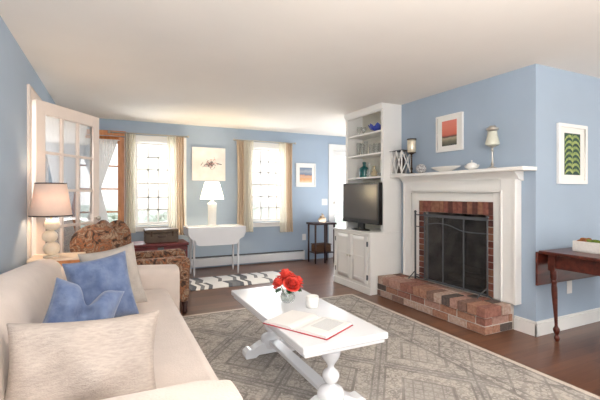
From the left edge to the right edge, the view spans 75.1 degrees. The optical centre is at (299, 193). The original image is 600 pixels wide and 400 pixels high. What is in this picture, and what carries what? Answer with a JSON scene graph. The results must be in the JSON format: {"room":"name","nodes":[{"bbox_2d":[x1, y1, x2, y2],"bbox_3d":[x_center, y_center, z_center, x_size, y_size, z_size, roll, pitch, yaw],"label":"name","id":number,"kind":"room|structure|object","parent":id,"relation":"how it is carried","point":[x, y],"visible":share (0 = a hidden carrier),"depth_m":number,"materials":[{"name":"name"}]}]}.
{"room":"living room","nodes":[
{"label":"living room","id":0,"kind":"room"},
{"bbox_2d":[0,16,55,273],"bbox_3d":[-1.534,0.050,1.581,0.150,2.300,8.580,0,0,-26],"label":"wall","id":1,"kind":"structure","parent":0,"point":[16,71],"depth_m":2.75,"materials":[{"name":"blue paint"}]},
{"bbox_2d":[27,84,41,263],"bbox_3d":[-2.493,0.155,3.594,0.170,2.098,1.060,0,0,-26],"label":"trim","id":2,"kind":"structure","parent":1,"relation":"attached to","point":[31,93],"depth_m":3.15,"materials":[{"name":"white paint"}]},
{"bbox_2d":[32,99,100,255],"bbox_3d":[-2.159,0.190,3.689,0.090,1.984,0.825,0,0,8],"label":"door","id":3,"kind":"structure","parent":1,"relation":"in","point":[65,141],"depth_m":3.66,"materials":[{"name":"white paint"}]},
{"bbox_2d":[99,118,345,268],"bbox_3d":[-0.831,0.050,6.766,5.920,2.300,0.150,0,0,-26],"label":"wall","id":4,"kind":"structure","parent":0,"point":[307,206],"depth_m":6.64,"materials":[{"name":"blue paint"}]},
{"bbox_2d":[99,130,124,221],"bbox_3d":[-2.946,0.133,5.673,0.760,2.134,0.060,0,0,-26],"label":"door","id":5,"kind":"structure","parent":4,"relation":"in","point":[121,144],"depth_m":5.80,"materials":[{"name":"brown wood"}]},
{"bbox_2d":[99,139,119,221],"bbox_3d":[-2.918,0.080,5.626,0.580,1.760,0.040,0,0,-26],"label":"curtain","id":6,"kind":"object","parent":5,"relation":"attached to","point":[107,147],"visible":0.28,"depth_m":5.66,"materials":[{"name":"white fabric"}]},
{"bbox_2d":[108,131,188,137],"bbox_3d":[-2.279,-0.900,5.923,1.156,0.040,0.110,0,0,-26],"label":"curtain rod","id":7,"kind":"object","parent":4,"relation":"attached to","point":[108,131],"visible":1,"depth_m":5.86,"materials":[{"name":"brown wood"}]},
{"bbox_2d":[124,133,135,232],"bbox_3d":[-2.517,-0.155,5.772,0.150,1.470,0.074,0,0,-26],"label":"curtain","id":8,"kind":"object","parent":7,"relation":"hanging from","point":[129,138],"visible":0.94,"depth_m":5.78,"materials":[{"name":"beige fabric"}]},
{"bbox_2d":[167,136,184,234],"bbox_3d":[-1.921,-0.125,6.056,0.280,1.530,0.077,0,0,-26],"label":"curtain","id":9,"kind":"object","parent":7,"relation":"hanging from","point":[175,145],"visible":0.94,"depth_m":6.06,"materials":[{"name":"beige fabric"}]},
{"bbox_2d":[135,135,187,231],"bbox_3d":[-2.208,-0.160,6.077,0.860,1.460,0.195,0,0,-26],"label":"window","id":10,"kind":"structure","parent":4,"relation":"in","point":[157,141],"depth_m":6.03,"materials":[{"name":"white wood"}]},
{"bbox_2d":[192,147,224,180],"bbox_3d":[-1.483,-0.485,6.346,0.540,0.536,0.036,0,0,-26],"label":"canvas painting","id":11,"kind":"object","parent":4,"relation":"attached to","point":[208,164],"visible":1,"depth_m":6.33,"materials":[{"name":"grey paint"}]},
{"bbox_2d":[189,250,304,267],"bbox_3d":[-1.013,1.099,6.557,2.410,0.171,0.064,0,0,-26],"label":"baseboard heater","id":12,"kind":"object","parent":4,"relation":"attached to","point":[219,260],"visible":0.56,"depth_m":6.61,"materials":[{"name":"white metal"}]},
{"bbox_2d":[233,138,295,144],"bbox_3d":[-0.603,-0.900,6.731,1.156,0.040,0.110,0,0,-26],"label":"curtain rod","id":13,"kind":"object","parent":4,"relation":"attached to","point":[234,139],"visible":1,"depth_m":6.66,"materials":[{"name":"silver metal"}]},
{"bbox_2d":[237,140,253,231],"bbox_3d":[-0.921,-0.125,6.539,0.280,1.530,0.078,0,0,-26],"label":"curtain","id":14,"kind":"object","parent":13,"relation":"hanging from","point":[244,148],"visible":0.94,"depth_m":6.54,"materials":[{"name":"beige fabric"}]},
{"bbox_2d":[279,143,292,231],"bbox_3d":[-0.241,-0.110,6.866,0.270,1.560,0.077,0,0,-26],"label":"curtain","id":15,"kind":"object","parent":13,"relation":"hanging from","point":[285,149],"visible":1,"depth_m":6.86,"materials":[{"name":"beige fabric"}]},
{"bbox_2d":[252,142,279,226],"bbox_3d":[-0.551,-0.160,6.876,0.860,1.460,0.195,0,0,-26],"label":"window","id":16,"kind":"structure","parent":4,"relation":"in","point":[257,146],"depth_m":6.84,"materials":[{"name":"white wood"}]},
{"bbox_2d":[296,163,315,186],"bbox_3d":[0.108,-0.345,7.121,0.400,0.433,0.024,0,0,-26],"label":"framed picture","id":17,"kind":"object","parent":4,"relation":"attached to","point":[305,172],"visible":1,"depth_m":7.12,"materials":[{"name":"white paper"}]},
{"bbox_2d":[300,168,311,182],"bbox_3d":[0.108,-0.345,7.121,0.250,0.270,0.001,0,0,-26],"label":"print","id":18,"kind":"object","parent":17,"relation":"attached to","point":[305,173],"depth_m":7.12},
{"bbox_2d":[322,199,326,204],"bbox_3d":[0.462,0.150,7.297,0.115,0.115,0.014,0,0,-26],"label":"light switch","id":19,"kind":"object","parent":4,"relation":"attached to","point":[324,201],"visible":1,"depth_m":7.30,"materials":[{"name":"white plastic"}]},
{"bbox_2d":[329,144,345,257],"bbox_3d":[0.976,0.131,7.624,1.040,2.147,0.172,0,0,-26],"label":"door","id":20,"kind":"structure","parent":4,"relation":"in","point":[335,150],"depth_m":7.36,"materials":[{"name":"white wood"}]},
{"bbox_2d":[0,0,599,136],"bbox_3d":[0.951,-1.150,2.862,9.000,0.100,8.730,0,0,-26],"label":"ceiling","id":21,"kind":"structure","parent":0,"point":[290,66],"depth_m":3.03,"materials":[{"name":"white paint"}]},
{"bbox_2d":[180,258,599,396],"bbox_3d":[0.951,1.250,2.862,9.000,0.100,8.730,0,0,-26],"label":"floor","id":22,"kind":"structure","parent":0,"point":[574,360],"depth_m":3.43,"materials":[{"name":"brown wood"}]},
{"bbox_2d":[26,252,85,266],"bbox_3d":[-1.993,0.855,3.213,0.380,0.690,0.340,0,0,-26],"label":"end table","id":23,"kind":"object","parent":22,"relation":"on","point":[63,258],"visible":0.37,"depth_m":3.13,"materials":[{"name":"brown wood"}]},
{"bbox_2d":[28,183,72,258],"bbox_3d":[-1.999,0.210,3.133,0.309,0.598,0.309,0,0,-26],"label":"table lamp","id":24,"kind":"object","parent":23,"relation":"on","point":[50,200],"visible":1,"depth_m":3.06,"materials":[{"name":"beige fabric"}]},
{"bbox_2d":[69,220,190,313],"bbox_3d":[-1.708,0.730,4.015,1.073,0.940,0.740,0,0,-21],"label":"armchair","id":25,"kind":"object","parent":22,"relation":"on","point":[104,235],"visible":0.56,"depth_m":3.82,"materials":[{"name":"brown fabric"}]},
{"bbox_2d":[131,239,188,256],"bbox_3d":[-1.997,0.940,5.523,0.750,0.520,0.485,0,0,-26],"label":"wooden chest","id":26,"kind":"object","parent":22,"relation":"on","point":[181,244],"visible":0.28,"depth_m":5.36,"materials":[{"name":"red paint"}]},
{"bbox_2d":[144,227,178,242],"bbox_3d":[-1.975,0.587,5.547,0.446,0.185,0.318,0,0,-26],"label":"case","id":27,"kind":"object","parent":26,"relation":"on","point":[151,235],"visible":1,"depth_m":5.44,"materials":[{"name":"brown wood"}]},
{"bbox_2d":[183,224,245,276],"bbox_3d":[-1.293,0.840,5.893,0.846,0.720,0.444,0,0,-26],"label":"table","id":28,"kind":"object","parent":22,"relation":"on","point":[224,234],"visible":0.97,"depth_m":5.73,"materials":[{"name":"white paint"}]},
{"bbox_2d":[200,182,223,225],"bbox_3d":[-1.320,0.149,5.858,0.352,0.660,0.352,0,0,-26],"label":"table lamp","id":29,"kind":"object","parent":28,"relation":"on","point":[211,190],"visible":1,"depth_m":5.78,"materials":[{"name":"white ceramic"}]},
{"bbox_2d":[189,270,280,290],"bbox_3d":[-0.820,1.196,5.455,1.500,0.008,0.700,0,0,-26],"label":"runner rug","id":30,"kind":"object","parent":22,"relation":"on","point":[204,283],"visible":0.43,"depth_m":5.37,"materials":[{"name":"black fabric"}]},
{"bbox_2d":[306,221,336,263],"bbox_3d":[0.377,0.850,6.887,0.440,0.700,0.320,0,0,-26],"label":"plant stand","id":31,"kind":"object","parent":22,"relation":"on","point":[326,223],"visible":0.9,"depth_m":6.82,"materials":[{"name":"brown wood"}]},
{"bbox_2d":[311,243,330,251],"bbox_3d":[0.373,0.944,6.894,0.310,0.140,0.210,0,0,-26],"label":"wicker basket","id":32,"kind":"object","parent":31,"relation":"on","point":[319,246],"visible":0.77,"depth_m":6.83,"materials":[{"name":"brown wicker"}]},
{"bbox_2d":[309,251,332,253],"bbox_3d":[0.377,1.022,6.887,0.360,0.015,0.260,0,0,-26],"label":"shelf","id":33,"kind":"object","parent":31,"relation":"attached to","point":[315,252],"depth_m":6.77,"materials":[{"name":"brown wood"}]},
{"bbox_2d":[318,214,325,221],"bbox_3d":[0.388,0.417,6.859,0.134,0.166,0.146,0,0,13],"label":"conch shell","id":34,"kind":"object","parent":31,"relation":"on","point":[322,218],"visible":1,"depth_m":6.82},
{"bbox_2d":[333,102,401,295],"bbox_3d":[0.840,0.049,5.075,0.516,2.300,0.846,0,0,-26],"label":"tall cabinet","id":35,"kind":"object","parent":22,"relation":"on","point":[360,257],"visible":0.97,"depth_m":4.80,"materials":[{"name":"white wood"}]},
{"bbox_2d":[359,162,368,176],"bbox_3d":[0.863,-0.326,5.234,0.138,0.210,0.138,0,0,-26],"label":"bottle","id":36,"kind":"object","parent":35,"relation":"on","point":[362,170],"visible":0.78,"depth_m":5.18,"materials":[{"name":"green glass"}]},
{"bbox_2d":[348,130,380,139],"bbox_3d":[0.941,-0.774,5.122,0.254,0.022,0.778,0,0,-26],"label":"shelf","id":37,"kind":"object","parent":35,"relation":"attached to","point":[374,135],"depth_m":5.18,"materials":[{"name":"white wood"}]},
{"bbox_2d":[348,152,380,158],"bbox_3d":[0.941,-0.504,5.122,0.254,0.022,0.778,0,0,-26],"label":"shelf","id":38,"kind":"object","parent":35,"relation":"attached to","point":[377,155],"depth_m":5.18,"materials":[{"name":"white wood"}]},
{"bbox_2d":[348,176,380,179],"bbox_3d":[0.941,-0.209,5.122,0.254,0.022,0.778,0,0,-26],"label":"shelf","id":39,"kind":"object","parent":35,"relation":"attached to","point":[349,177],"depth_m":5.22,"materials":[{"name":"white wood"}]},
{"bbox_2d":[333,227,401,234],"bbox_3d":[0.856,0.472,5.084,0.481,0.024,0.844,0,0,-26],"label":"countertop","id":40,"kind":"structure","parent":35,"relation":"on","point":[373,231],"depth_m":4.87,"materials":[{"name":"white wood"}]},
{"bbox_2d":[343,182,381,230],"bbox_3d":[0.779,0.159,5.005,0.170,0.600,0.790,0,0,-26],"label":"television","id":41,"kind":"object","parent":40,"relation":"on","point":[362,202],"visible":1,"depth_m":4.93,"materials":[{"name":"black plastic"}]},
{"bbox_2d":[368,122,380,130],"bbox_3d":[0.998,-0.839,4.977,0.242,0.105,0.276,0,0,-26],"label":"glass bowl","id":42,"kind":"object","parent":35,"relation":"on","point":[377,126],"visible":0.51,"depth_m":4.91,"materials":[{"name":"blue glass"}]},
{"bbox_2d":[182,294,599,399],"bbox_3d":[0.196,1.194,2.448,2.680,0.012,3.600,0,0,-26],"label":"oriental rug","id":43,"kind":"object","parent":22,"relation":"on","point":[417,360],"visible":0.57,"depth_m":2.69,"materials":[{"name":"beige fabric"}]},
{"bbox_2d":[0,259,242,399],"bbox_3d":[-1.032,0.786,2.034,1.097,0.800,2.520,0,0,-26],"label":"sofa","id":44,"kind":"object","parent":43,"relation":"on","point":[182,371],"visible":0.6,"depth_m":1.79,"materials":[{"name":"beige fabric"}]},
{"bbox_2d":[4,310,158,399],"bbox_3d":[-0.741,0.595,1.352,0.487,0.331,0.258,0,0,-23],"label":"throw cushion","id":45,"kind":"object","parent":44,"relation":"on","point":[100,359],"visible":0.98,"depth_m":1.27,"materials":[{"name":"fabric"}]},
{"bbox_2d":[42,278,123,322],"bbox_3d":[-0.999,0.565,1.772,0.339,0.374,0.241,0,0,-15],"label":"throw cushion","id":46,"kind":"object","parent":44,"relation":"on","point":[67,303],"visible":0.49,"depth_m":1.73,"materials":[{"name":"blue fabric"}]},
{"bbox_2d":[62,251,138,317],"bbox_3d":[-1.080,0.520,2.123,0.271,0.388,0.292,0,0,29],"label":"throw cushion","id":47,"kind":"object","parent":44,"relation":"on","point":[94,277],"visible":0.59,"depth_m":2.08,"materials":[{"name":"blue fabric"}]},
{"bbox_2d":[78,242,146,302],"bbox_3d":[-1.158,0.525,2.421,0.220,0.420,0.356,0,0,40],"label":"throw cushion","id":48,"kind":"object","parent":44,"relation":"on","point":[136,284],"visible":0.33,"depth_m":2.43,"materials":[{"name":"grey fabric"}]},
{"bbox_2d":[128,288,217,388],"bbox_3d":[-0.973,0.823,2.070,0.765,0.155,2.005,0,0,-26],"label":"seat cushion","id":49,"kind":"object","parent":44,"relation":"on","point":[178,357],"depth_m":1.89,"materials":[{"name":"beige fabric"}]},
{"bbox_2d":[231,285,387,399],"bbox_3d":[-0.027,0.959,2.513,0.502,0.457,1.242,0,0,-26],"label":"coffee table","id":50,"kind":"object","parent":43,"relation":"on","point":[264,303],"visible":0.89,"depth_m":2.28,"materials":[{"name":"white paint"}]},
{"bbox_2d":[280,290,294,302],"bbox_3d":[-0.083,0.690,2.636,0.104,0.080,0.104,0,0,-26],"label":"glass vase","id":51,"kind":"object","parent":50,"relation":"on","point":[282,292],"visible":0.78,"depth_m":2.62,"materials":[{"name":"glass"}]},
{"bbox_2d":[272,277,285,298],"bbox_3d":[-0.141,0.635,2.629,0.090,0.152,0.105,0,0,-26],"label":"rose","id":52,"kind":"object","parent":51,"relation":"in","point":[277,282],"visible":1,"depth_m":2.61,"materials":[{"name":"red plant"}]},
{"bbox_2d":[278,268,293,298],"bbox_3d":[-0.100,0.608,2.659,0.117,0.204,0.116,0,0,-26],"label":"rose","id":53,"kind":"object","parent":51,"relation":"in","point":[284,273],"visible":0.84,"depth_m":2.63,"materials":[{"name":"red plant"}]},
{"bbox_2d":[283,276,299,298],"bbox_3d":[-0.055,0.631,2.605,0.122,0.159,0.100,0,0,-26],"label":"rose","id":54,"kind":"object","parent":51,"relation":"in","point":[290,281],"visible":1,"depth_m":2.59,"materials":[{"name":"red plant"}]},
{"bbox_2d":[290,275,303,297],"bbox_3d":[-0.022,0.631,2.644,0.095,0.159,0.107,0,0,-26],"label":"rose","id":55,"kind":"object","parent":51,"relation":"in","point":[299,279],"visible":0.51,"depth_m":2.62,"materials":[{"name":"red plant"}]},
{"bbox_2d":[263,310,352,339],"bbox_3d":[0.043,0.720,2.180,0.426,0.019,0.273,0,0,36],"label":"open book","id":56,"kind":"object","parent":50,"relation":"on","point":[305,323],"visible":1,"depth_m":2.14,"materials":[{"name":"white paper"}]},
{"bbox_2d":[306,294,318,308],"bbox_3d":[0.079,0.694,2.519,0.083,0.072,0.083,0,0,-26],"label":"candle cup","id":57,"kind":"object","parent":50,"relation":"on","point":[311,299],"visible":1,"depth_m":2.49,"materials":[{"name":"white ceramic"}]},
{"bbox_2d":[377,273,513,334],"bbox_3d":[1.405,1.081,4.033,0.402,0.236,1.504,0,0,-26],"label":"brick hearth","id":58,"kind":"object","parent":22,"relation":"on","point":[484,315],"visible":0.99,"depth_m":3.69,"materials":[{"name":"red brick"}]},
{"bbox_2d":[408,210,491,298],"bbox_3d":[1.490,0.570,3.977,0.143,0.775,1.000,0,0,-25],"label":"fire screen","id":59,"kind":"object","parent":58,"relation":"on","point":[464,218],"visible":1,"depth_m":3.90,"materials":[{"name":"black metal"}]},
{"bbox_2d":[390,166,536,304],"bbox_3d":[1.540,0.366,4.000,0.189,1.192,1.699,0,0,-26],"label":"fireplace mantel","id":60,"kind":"object","parent":58,"relation":"on","point":[501,186],"visible":0.93,"depth_m":3.58,"materials":[{"name":"white wood"}]},
{"bbox_2d":[389,150,410,174],"bbox_3d":[1.208,-0.374,4.668,0.168,0.286,0.218,0,0,-26],"label":"lantern","id":61,"kind":"object","parent":60,"relation":"on","point":[392,157],"visible":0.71,"depth_m":4.63,"materials":[{"name":"white wood"}]},
{"bbox_2d":[397,157,404,172],"bbox_3d":[1.208,-0.344,4.668,0.090,0.200,0.090,0,0,-26],"label":"pillar candle","id":62,"kind":"object","parent":61,"relation":"in","point":[403,159],"visible":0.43,"depth_m":4.63,"materials":[{"name":"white wax"}]},
{"bbox_2d":[407,138,416,173],"bbox_3d":[1.290,-0.434,4.508,0.112,0.406,0.112,0,0,-26],"label":"candle holder","id":63,"kind":"object","parent":60,"relation":"on","point":[411,142],"visible":0.96,"depth_m":4.47,"materials":[{"name":"brown metal"}]},
{"bbox_2d":[416,164,425,172],"bbox_3d":[1.348,-0.283,4.341,0.110,0.104,0.120,0,0,-26],"label":"decorative ball","id":64,"kind":"object","parent":60,"relation":"on","point":[421,168],"visible":0.86,"depth_m":4.30,"materials":[{"name":"white"}]},
{"bbox_2d":[431,165,459,171],"bbox_3d":[1.505,-0.257,4.039,0.153,0.052,0.374,0,0,-26],"label":"oval bowl","id":65,"kind":"object","parent":60,"relation":"on","point":[440,168],"visible":0.91,"depth_m":3.97,"materials":[{"name":"white ceramic"}]},
{"bbox_2d":[390,166,536,177],"bbox_3d":[1.540,-0.213,4.000,0.189,0.033,1.699,0,0,-26],"label":"mantel shelf","id":66,"kind":"object","parent":60,"relation":"attached to","point":[517,169],"depth_m":3.69,"materials":[{"name":"white wood"}]},
{"bbox_2d":[464,160,478,169],"bbox_3d":[1.648,-0.278,3.742,0.135,0.094,0.112,0,0,25],"label":"sauce dish","id":67,"kind":"object","parent":60,"relation":"on","point":[471,165],"visible":0.93,"depth_m":3.70,"materials":[{"name":"white ceramic"}]},
{"bbox_2d":[485,125,499,167],"bbox_3d":[1.746,-0.424,3.539,0.121,0.386,0.121,0,0,-26],"label":"candle holder","id":68,"kind":"object","parent":60,"relation":"on","point":[492,140],"visible":0.96,"depth_m":3.51,"materials":[{"name":"silver metal"}]},
{"bbox_2d":[535,247,599,341],"bbox_3d":[2.631,0.832,2.994,1.050,0.737,1.002,0,0,-26],"label":"table","id":69,"kind":"object","parent":22,"relation":"on","point":[552,266],"visible":0.98,"depth_m":3.15,"materials":[{"name":"brown wood"}]},
{"bbox_2d":[572,238,599,253],"bbox_3d":[2.386,0.407,2.971,0.153,0.110,0.503,0,0,-26],"label":"tray","id":70,"kind":"object","parent":69,"relation":"on","point":[587,245],"visible":1,"depth_m":3.08,"materials":[{"name":"white wood"}]},
{"bbox_2d":[401,64,599,320],"bbox_3d":[1.874,0.050,4.656,0.980,2.300,2.560,0,0,-26],"label":"wall","id":71,"kind":"structure","parent":0,"point":[526,104],"depth_m":3.52,"materials":[{"name":"blue paint"}]},
{"bbox_2d":[436,111,463,152],"bbox_3d":[1.575,-0.645,4.118,0.024,0.388,0.360,0,0,-26],"label":"framed picture","id":72,"kind":"object","parent":71,"relation":"attached to","point":[450,127],"visible":1,"depth_m":4.10,"materials":[{"name":"white wood"}]},
{"bbox_2d":[442,119,456,145],"bbox_3d":[1.575,-0.645,4.118,0.001,0.265,0.200,0,0,-26],"label":"print","id":73,"kind":"object","parent":72,"relation":"attached to","point":[449,126],"depth_m":4.11},
{"bbox_2d":[419,201,493,297],"bbox_3d":[1.835,0.536,4.156,0.575,0.923,0.974,0,0,-26],"label":"firebox","id":74,"kind":"object","parent":71,"relation":"in","point":[475,244],"visible":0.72,"depth_m":4.42,"materials":[{"name":"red brick"}]},
{"bbox_2d":[448,272,485,288],"bbox_3d":[1.780,0.915,4.161,0.090,0.090,0.450,0,0,-23],"label":"log","id":75,"kind":"object","parent":74,"relation":"in","point":[473,281],"visible":0.82,"depth_m":4.09,"materials":[{"name":"black wood"}]},
{"bbox_2d":[460,263,485,274],"bbox_3d":[1.849,0.805,4.178,0.070,0.070,0.330,0,0,-12],"label":"log","id":76,"kind":"object","parent":74,"relation":"in","point":[480,271],"visible":0.87,"depth_m":4.11,"materials":[{"name":"brown wood"}]},
{"bbox_2d":[462,272,485,279],"bbox_3d":[1.917,0.910,4.199,0.080,0.080,0.382,0,0,-20],"label":"log","id":77,"kind":"object","parent":74,"relation":"in","point":[466,273],"visible":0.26,"depth_m":4.20,"materials":[{"name":"brown wood"}]},
{"bbox_2d":[514,315,537,335],"bbox_3d":[1.945,1.137,3.366,0.019,0.125,0.206,0,0,-26],"label":"baseboard","id":78,"kind":"structure","parent":71,"relation":"attached to","point":[524,325],"depth_m":3.36,"materials":[{"name":"white wood"}]},
{"bbox_2d":[567,280,571,293],"bbox_3d":[2.411,0.833,3.489,0.075,0.115,0.008,0,0,-26],"label":"wall outlet","id":79,"kind":"object","parent":71,"relation":"attached to","point":[569,283],"visible":0.98,"depth_m":3.48,"materials":[{"name":"white plastic"}]},
{"bbox_2d":[556,123,587,183],"bbox_3d":[2.440,-0.356,3.493,0.430,0.533,0.024,0,0,-26],"label":"framed picture","id":80,"kind":"object","parent":71,"relation":"attached to","point":[571,139],"visible":1,"depth_m":3.48,"materials":[{"name":"white wood"}]},
{"bbox_2d":[564,133,579,174],"bbox_3d":[2.440,-0.356,3.493,0.235,0.370,0.001,0,0,-26],"label":"print","id":81,"kind":"object","parent":80,"relation":"attached to","point":[571,140],"depth_m":3.49,"materials":[{"name":"green paper"}]},
{"bbox_3d":[3.920,0.050,4.304,2.400,2.300,0.150,0,0,-26],"label":"wall","id":82,"kind":"structure","parent":0,"visible":0},
{"bbox_2d":[535,307,599,336],"bbox_3d":[3.508,1.137,4.015,3.399,0.125,0.019,0,0,-26],"label":"baseboard","id":83,"kind":"structure","parent":82,"relation":"attached to","point":[544,327],"depth_m":3.47,"materials":[{"name":"white wood"}]},
{"label":"outside","id":84,"kind":"structure","parent":0,"visible":0},
{"bbox_2d":[105,203,345,226],"bbox_3d":[-9.943,1.550,32.136,70.000,0.100,53.470,0,0,-26],"label":"ground","id":85,"kind":"structure","parent":84,"point":[338,208],"depth_m":35.46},
{"bbox_2d":[106,209,166,222],"bbox_3d":[-4.725,0.964,11.023,2.275,1.100,1.913,0,0,37],"label":"tree","id":86,"kind":"object","parent":85,"relation":"on","point":[142,215],"visible":0.22,"depth_m":10.69,"materials":[{"name":"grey plant"}]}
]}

